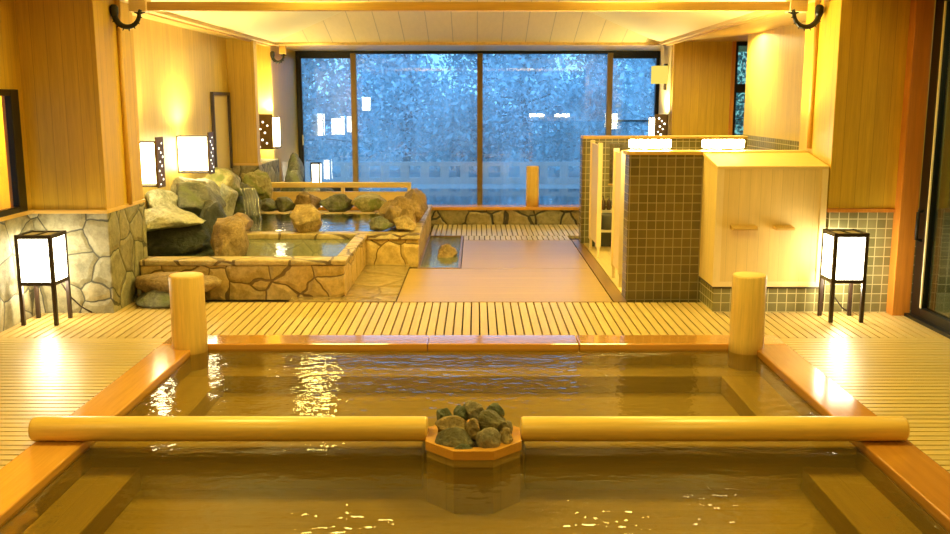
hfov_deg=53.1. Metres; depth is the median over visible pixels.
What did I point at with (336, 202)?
rock
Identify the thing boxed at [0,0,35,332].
wall
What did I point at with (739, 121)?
tree
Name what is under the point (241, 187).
waterfall
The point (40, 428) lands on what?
bar
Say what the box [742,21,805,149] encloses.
wall
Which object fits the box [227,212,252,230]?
rock
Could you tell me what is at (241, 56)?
pillar
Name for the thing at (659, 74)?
wall sconce
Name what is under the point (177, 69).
wall
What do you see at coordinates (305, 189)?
rock
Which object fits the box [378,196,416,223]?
rock
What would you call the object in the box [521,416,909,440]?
bar
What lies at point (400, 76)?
tree
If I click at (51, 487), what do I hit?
bath
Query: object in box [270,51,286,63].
iron hook
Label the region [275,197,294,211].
rock
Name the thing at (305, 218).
rock
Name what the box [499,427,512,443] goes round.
stone
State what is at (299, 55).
window
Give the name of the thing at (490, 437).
stone
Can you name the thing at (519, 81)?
tree
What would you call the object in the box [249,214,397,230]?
pool water
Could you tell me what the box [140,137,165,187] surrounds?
wall lamp
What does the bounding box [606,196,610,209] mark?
pump bottle
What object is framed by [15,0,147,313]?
pillar
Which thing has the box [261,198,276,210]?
rock
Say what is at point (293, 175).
rock
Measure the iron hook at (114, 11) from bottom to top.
0.210 m
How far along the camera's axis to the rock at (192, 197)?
9.57 m
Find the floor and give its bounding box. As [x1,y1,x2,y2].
[0,225,949,472]
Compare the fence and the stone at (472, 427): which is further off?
the fence
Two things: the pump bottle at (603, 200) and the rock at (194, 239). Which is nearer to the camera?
the rock at (194, 239)
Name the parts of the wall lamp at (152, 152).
lamp shade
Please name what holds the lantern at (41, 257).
on the floor
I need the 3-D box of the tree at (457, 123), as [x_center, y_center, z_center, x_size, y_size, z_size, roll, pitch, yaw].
[-0.211,-2.849,19.880,2.615,2.120,2.564,-10,14,-44]
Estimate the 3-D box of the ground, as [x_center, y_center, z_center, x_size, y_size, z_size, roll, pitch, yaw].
[0.000,-3.606,30.562,32.000,0.320,28.550,0,10,0]
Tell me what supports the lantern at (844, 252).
on the floor
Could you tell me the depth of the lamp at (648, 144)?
8.27 m
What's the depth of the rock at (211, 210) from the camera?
9.28 m
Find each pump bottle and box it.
[602,196,605,209]
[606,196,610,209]
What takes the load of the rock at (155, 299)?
on the floor
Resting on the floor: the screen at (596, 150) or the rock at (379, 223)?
the screen at (596, 150)
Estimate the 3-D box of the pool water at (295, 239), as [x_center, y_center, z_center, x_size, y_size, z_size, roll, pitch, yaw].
[-2.260,-0.164,9.165,2.060,0.001,1.450,0,10,0]
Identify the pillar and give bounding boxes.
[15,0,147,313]
[226,38,279,210]
[659,41,731,134]
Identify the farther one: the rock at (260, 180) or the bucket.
the rock at (260, 180)
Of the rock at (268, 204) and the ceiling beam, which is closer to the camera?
the ceiling beam
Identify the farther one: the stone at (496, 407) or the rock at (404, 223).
the rock at (404, 223)
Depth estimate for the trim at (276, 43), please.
13.61 m
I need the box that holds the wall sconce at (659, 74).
[651,64,667,89]
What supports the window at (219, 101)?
in the wall at (177, 69)
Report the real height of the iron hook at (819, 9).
0.210 m
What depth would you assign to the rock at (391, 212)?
10.26 m
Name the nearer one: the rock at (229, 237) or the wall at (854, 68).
the wall at (854, 68)
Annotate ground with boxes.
[306,134,737,188]
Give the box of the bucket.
[595,213,611,247]
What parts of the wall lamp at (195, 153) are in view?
rail, lamp shade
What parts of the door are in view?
handle, handle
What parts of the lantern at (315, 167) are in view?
leg, paper panel, leg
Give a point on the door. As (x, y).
(927, 215)
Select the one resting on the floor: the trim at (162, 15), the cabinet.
the cabinet
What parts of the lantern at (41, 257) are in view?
leg, rail, paper panel, leg, rail, leg, rail, paper panel, rail, leg, cord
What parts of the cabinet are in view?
rail, frame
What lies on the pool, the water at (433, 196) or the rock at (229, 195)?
the rock at (229, 195)
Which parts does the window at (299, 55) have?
rail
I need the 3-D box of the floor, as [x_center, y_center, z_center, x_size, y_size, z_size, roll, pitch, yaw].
[0.350,0.912,7.217,8.300,0.904,18.900,0,10,0]
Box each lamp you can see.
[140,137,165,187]
[176,132,214,173]
[259,114,280,148]
[629,139,670,149]
[648,114,667,134]
[702,139,744,149]
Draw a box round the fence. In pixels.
[305,162,579,183]
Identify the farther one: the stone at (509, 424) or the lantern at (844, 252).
the lantern at (844, 252)
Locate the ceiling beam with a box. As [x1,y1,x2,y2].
[128,0,807,12]
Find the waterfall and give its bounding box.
[241,187,261,218]
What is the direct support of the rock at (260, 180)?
on the rock at (268, 204)
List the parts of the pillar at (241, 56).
rail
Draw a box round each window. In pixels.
[0,89,27,216]
[210,92,232,168]
[295,51,659,188]
[732,41,747,134]
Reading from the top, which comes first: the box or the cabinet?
the cabinet
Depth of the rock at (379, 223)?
10.04 m
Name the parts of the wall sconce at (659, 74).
lamp shade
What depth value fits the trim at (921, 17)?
7.39 m
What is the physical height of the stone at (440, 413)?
0.080 m
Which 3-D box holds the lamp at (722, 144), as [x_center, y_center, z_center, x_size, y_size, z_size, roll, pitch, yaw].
[2.160,-1.063,8.256,0.360,0.084,0.150,0,10,0]
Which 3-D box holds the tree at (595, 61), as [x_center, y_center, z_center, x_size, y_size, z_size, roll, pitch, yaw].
[3.462,-4.710,26.421,4.573,4.110,4.724,-3,10,-17]
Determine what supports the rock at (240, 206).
on the pool
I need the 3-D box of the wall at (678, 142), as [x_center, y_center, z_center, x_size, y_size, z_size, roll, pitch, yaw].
[2.228,-0.915,11.414,1.945,1.310,0.260,0,10,0]
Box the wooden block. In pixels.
[279,45,286,53]
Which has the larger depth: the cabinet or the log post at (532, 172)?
the log post at (532, 172)
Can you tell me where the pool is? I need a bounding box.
[205,205,431,267]
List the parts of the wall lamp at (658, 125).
lamp shade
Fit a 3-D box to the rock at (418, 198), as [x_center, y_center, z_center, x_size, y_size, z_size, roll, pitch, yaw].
[-0.718,-0.698,10.989,0.328,0.410,0.670,2,10,11]
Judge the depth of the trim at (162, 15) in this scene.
10.24 m
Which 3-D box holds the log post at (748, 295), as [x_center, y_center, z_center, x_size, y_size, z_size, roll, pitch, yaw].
[1.875,0.371,6.563,0.236,0.654,0.236,0,10,0]
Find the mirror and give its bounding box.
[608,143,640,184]
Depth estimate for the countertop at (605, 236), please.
11.17 m
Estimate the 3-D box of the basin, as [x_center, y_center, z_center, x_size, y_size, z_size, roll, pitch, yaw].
[-0.380,-0.046,10.927,0.440,0.306,2.380,0,10,0]
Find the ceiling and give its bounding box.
[120,0,814,51]
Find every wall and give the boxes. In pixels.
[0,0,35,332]
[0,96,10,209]
[132,15,230,208]
[140,234,366,299]
[256,44,298,190]
[579,135,747,243]
[622,150,808,302]
[658,51,660,113]
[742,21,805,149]
[799,0,949,312]
[935,183,949,317]
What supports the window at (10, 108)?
in the wall at (10, 69)
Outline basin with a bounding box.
[417,235,462,268]
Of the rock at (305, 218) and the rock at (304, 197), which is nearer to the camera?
the rock at (305, 218)
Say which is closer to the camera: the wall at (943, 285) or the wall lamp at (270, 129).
the wall at (943, 285)
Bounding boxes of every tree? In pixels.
[301,58,377,176]
[303,54,445,159]
[305,73,349,135]
[332,54,487,171]
[380,80,528,176]
[407,54,567,160]
[457,54,602,169]
[513,61,646,173]
[537,54,653,136]
[598,59,654,134]
[644,52,746,134]
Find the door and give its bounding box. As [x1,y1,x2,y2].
[904,0,949,338]
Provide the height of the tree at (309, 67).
3.794 m
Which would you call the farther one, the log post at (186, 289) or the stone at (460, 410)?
the log post at (186, 289)
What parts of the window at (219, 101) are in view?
pane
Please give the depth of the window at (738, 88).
13.27 m
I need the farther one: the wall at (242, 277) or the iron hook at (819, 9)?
the wall at (242, 277)
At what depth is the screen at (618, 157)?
8.85 m
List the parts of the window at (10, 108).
post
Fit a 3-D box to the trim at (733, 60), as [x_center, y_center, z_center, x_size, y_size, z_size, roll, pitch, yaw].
[3.575,-1.900,13.409,0.050,2.500,0.130,0,10,0]
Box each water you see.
[193,239,342,255]
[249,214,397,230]
[333,189,579,204]
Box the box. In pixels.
[425,420,521,512]
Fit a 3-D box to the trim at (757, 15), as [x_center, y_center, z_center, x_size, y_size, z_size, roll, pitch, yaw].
[2.675,-2.724,10.893,0.150,0.073,5.600,0,10,0]
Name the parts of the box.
panel, panel, panel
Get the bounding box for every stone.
[435,415,467,430]
[435,427,474,447]
[436,408,451,419]
[453,405,468,420]
[454,444,472,448]
[463,400,483,419]
[466,418,479,439]
[476,427,500,447]
[477,409,506,429]
[486,403,504,416]
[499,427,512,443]
[506,420,512,433]
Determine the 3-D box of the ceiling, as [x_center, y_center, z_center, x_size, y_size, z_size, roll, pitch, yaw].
[0.350,-2.435,6.629,8.500,0.901,19.100,0,10,0]
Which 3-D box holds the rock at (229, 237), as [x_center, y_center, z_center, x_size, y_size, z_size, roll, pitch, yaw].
[-2.274,-0.240,8.814,0.357,0.420,0.393,-4,11,-24]
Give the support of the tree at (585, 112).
on the ground
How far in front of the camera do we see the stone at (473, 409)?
4.75 m
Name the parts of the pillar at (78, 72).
rail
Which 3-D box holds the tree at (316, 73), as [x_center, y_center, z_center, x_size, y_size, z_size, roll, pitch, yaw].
[-5.365,-4.543,23.625,4.275,4.422,4.206,-8,13,-40]
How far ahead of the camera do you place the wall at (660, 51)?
15.84 m
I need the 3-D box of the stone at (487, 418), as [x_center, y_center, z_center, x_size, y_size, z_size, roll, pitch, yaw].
[0.071,0.753,4.695,0.140,0.090,0.117,8,13,39]
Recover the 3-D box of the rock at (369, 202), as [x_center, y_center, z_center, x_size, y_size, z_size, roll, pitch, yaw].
[-1.383,-0.835,12.343,0.472,0.250,0.386,5,11,25]
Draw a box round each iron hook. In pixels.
[109,4,144,30]
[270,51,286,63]
[788,4,823,30]
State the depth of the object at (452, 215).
13.17 m
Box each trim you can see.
[141,11,274,45]
[275,42,657,44]
[658,11,784,45]
[728,41,735,134]
[886,0,934,315]
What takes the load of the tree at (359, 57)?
on the ground
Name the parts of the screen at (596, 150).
screen panel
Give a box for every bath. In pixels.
[0,335,949,533]
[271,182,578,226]
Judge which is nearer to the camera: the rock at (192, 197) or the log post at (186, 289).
the log post at (186, 289)
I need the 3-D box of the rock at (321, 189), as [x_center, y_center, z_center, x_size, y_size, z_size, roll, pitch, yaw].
[-2.620,-1.183,15.652,0.620,0.270,0.500,0,10,0]
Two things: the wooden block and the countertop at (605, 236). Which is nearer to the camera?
the countertop at (605, 236)
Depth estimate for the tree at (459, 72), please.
25.23 m
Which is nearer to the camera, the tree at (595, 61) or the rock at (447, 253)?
the rock at (447, 253)
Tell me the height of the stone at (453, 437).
0.094 m
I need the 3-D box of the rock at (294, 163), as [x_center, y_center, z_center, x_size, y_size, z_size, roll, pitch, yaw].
[-2.833,-1.333,14.742,0.305,0.880,0.550,0,10,0]
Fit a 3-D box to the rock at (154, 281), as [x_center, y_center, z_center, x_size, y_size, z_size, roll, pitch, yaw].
[-2.550,0.127,8.114,0.740,0.160,0.340,0,10,0]
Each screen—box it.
[588,140,602,257]
[611,148,624,286]
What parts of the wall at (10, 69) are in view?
sill rail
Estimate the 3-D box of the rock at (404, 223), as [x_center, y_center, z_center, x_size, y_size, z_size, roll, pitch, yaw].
[-0.760,-0.464,10.091,0.219,0.180,0.252,-8,13,-38]
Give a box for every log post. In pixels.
[168,272,208,370]
[526,166,538,206]
[728,272,766,370]
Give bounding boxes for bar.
[28,416,427,440]
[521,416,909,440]
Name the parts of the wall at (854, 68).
rail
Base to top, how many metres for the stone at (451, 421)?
0.080 m
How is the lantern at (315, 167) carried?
on the rock at (321, 189)
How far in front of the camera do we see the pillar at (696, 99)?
13.28 m
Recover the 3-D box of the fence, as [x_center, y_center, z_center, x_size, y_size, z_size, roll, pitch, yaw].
[0.000,-1.799,18.148,12.000,0.420,0.070,0,10,0]
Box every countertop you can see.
[592,208,611,246]
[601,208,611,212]
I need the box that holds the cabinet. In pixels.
[698,152,828,312]
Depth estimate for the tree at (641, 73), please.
20.35 m
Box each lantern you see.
[14,230,91,325]
[310,162,321,181]
[817,229,869,322]
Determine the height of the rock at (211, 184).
0.400 m
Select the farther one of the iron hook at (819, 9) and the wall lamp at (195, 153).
the wall lamp at (195, 153)
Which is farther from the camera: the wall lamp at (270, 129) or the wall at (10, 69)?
the wall lamp at (270, 129)
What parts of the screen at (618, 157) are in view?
screen panel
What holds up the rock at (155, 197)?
on the rock at (194, 239)
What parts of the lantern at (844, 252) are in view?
leg, rail, paper panel, rail, leg, rail, rail, leg, paper panel, rail, leg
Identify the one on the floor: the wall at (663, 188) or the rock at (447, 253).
the wall at (663, 188)
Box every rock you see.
[135,271,221,292]
[135,290,169,308]
[145,189,178,208]
[145,203,205,231]
[146,223,212,255]
[171,177,220,195]
[176,182,225,216]
[199,200,226,254]
[202,167,242,196]
[210,217,248,255]
[220,184,237,215]
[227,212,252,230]
[233,182,261,217]
[241,170,272,199]
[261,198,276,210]
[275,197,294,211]
[281,170,304,190]
[285,153,303,179]
[290,204,321,232]
[294,191,320,208]
[304,188,319,190]
[319,194,352,211]
[320,188,333,190]
[350,193,386,211]
[369,216,394,230]
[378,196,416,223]
[385,206,401,221]
[393,215,415,230]
[404,188,427,221]
[435,244,457,265]
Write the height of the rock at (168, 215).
0.240 m
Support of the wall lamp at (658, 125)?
attached to the pillar at (696, 99)
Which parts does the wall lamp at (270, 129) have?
lamp shade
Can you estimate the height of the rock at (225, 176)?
0.380 m
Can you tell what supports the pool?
on the floor
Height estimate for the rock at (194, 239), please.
0.420 m
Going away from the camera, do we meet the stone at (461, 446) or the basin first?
the stone at (461, 446)
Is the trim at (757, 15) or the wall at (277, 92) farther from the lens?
the wall at (277, 92)

